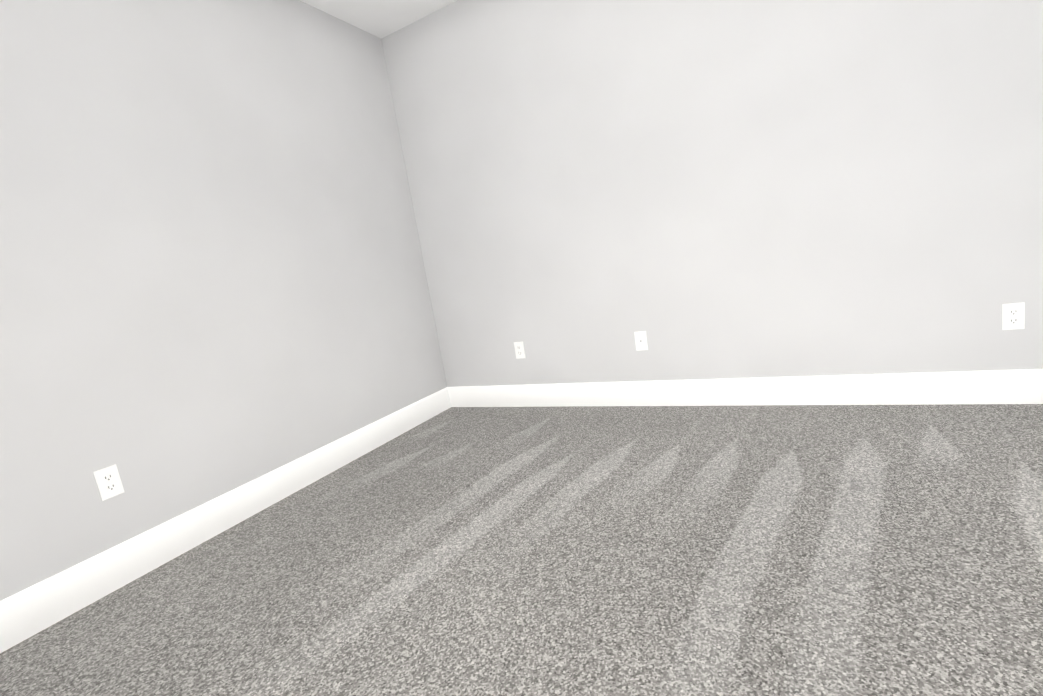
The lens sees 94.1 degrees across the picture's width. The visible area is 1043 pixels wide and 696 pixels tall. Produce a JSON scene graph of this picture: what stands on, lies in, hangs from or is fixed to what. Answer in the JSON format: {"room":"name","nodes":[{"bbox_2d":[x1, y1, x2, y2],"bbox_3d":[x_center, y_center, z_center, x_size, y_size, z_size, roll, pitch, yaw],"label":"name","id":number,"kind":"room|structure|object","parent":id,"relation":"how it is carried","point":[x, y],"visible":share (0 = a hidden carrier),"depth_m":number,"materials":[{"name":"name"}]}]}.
{"room":"empty carpeted room","nodes":[
{"label":"empty carpeted room","id":0,"kind":"room"},
{"bbox_2d":[0,0,446,600],"bbox_3d":[-1.898,-0.311,1.497,0.160,2.600,4.714,-4,10,29],"label":"wall","id":1,"kind":"structure","parent":0,"point":[212,278],"depth_m":2.12,"materials":[{"name":"grey paint"}]},
{"bbox_2d":[93,464,123,500],"bbox_3d":[-1.556,0.507,1.834,0.007,0.115,0.070,-4,10,29],"label":"electrical outlet","id":2,"kind":"object","parent":1,"relation":"attached to","point":[108,482],"visible":1,"depth_m":1.83,"materials":[{"name":"white plastic"}]},
{"bbox_2d":[0,387,451,652],"bbox_3d":[-1.629,0.875,1.648,0.015,0.155,4.714,-4,10,29],"label":"baseboard","id":3,"kind":"structure","parent":1,"relation":"attached to","point":[36,607],"depth_m":2.02,"materials":[{"name":"white wood"}]},
{"bbox_2d":[300,0,456,38],"bbox_3d":[-0.449,-1.757,0.361,3.970,0.120,5.034,-4,10,29],"label":"ceiling","id":4,"kind":"structure","parent":0,"point":[381,19],"depth_m":2.97,"materials":[{"name":"white paint"}]},
{"bbox_2d":[0,404,1042,695],"bbox_3d":[-0.019,0.894,0.792,3.970,0.120,5.034,-4,10,29],"label":"floor","id":5,"kind":"structure","parent":0,"point":[730,550],"depth_m":1.51,"materials":[{"name":"carpet"}]},
{"bbox_2d":[381,0,1042,386],"bbox_3d":[0.889,-0.955,2.675,3.970,2.600,0.160,-4,10,29],"label":"wall","id":6,"kind":"structure","parent":0,"point":[731,188],"depth_m":2.52,"materials":[{"name":"grey paint"}]},
{"bbox_2d":[514,342,525,358],"bbox_3d":[-0.013,0.015,3.303,0.070,0.115,0.007,-4,10,29],"label":"electrical outlet","id":7,"kind":"object","parent":6,"relation":"attached to","point":[519,350],"visible":1,"depth_m":3.30,"materials":[{"name":"white plastic"}]},
{"bbox_2d":[634,331,647,350],"bbox_3d":[0.712,-0.041,2.895,0.070,0.115,0.017,-4,10,29],"label":"electrical outlet","id":8,"kind":"object","parent":6,"relation":"attached to","point":[641,340],"visible":1,"depth_m":2.90,"materials":[{"name":"white plastic"}]},
{"bbox_2d":[448,369,1042,406],"bbox_3d":[1.046,0.255,2.790,3.600,0.155,0.015,-4,10,29],"label":"baseboard","id":9,"kind":"structure","parent":6,"relation":"attached to","point":[1019,386],"depth_m":2.58,"materials":[{"name":"white wood"}]},
{"bbox_2d":[1002,302,1024,329],"bbox_3d":[2.139,-0.137,2.113,0.070,0.115,0.007,-4,10,29],"label":"electrical outlet","id":10,"kind":"object","parent":6,"relation":"attached to","point":[1013,315],"visible":1,"depth_m":2.11,"materials":[{"name":"white plastic"}]}
]}

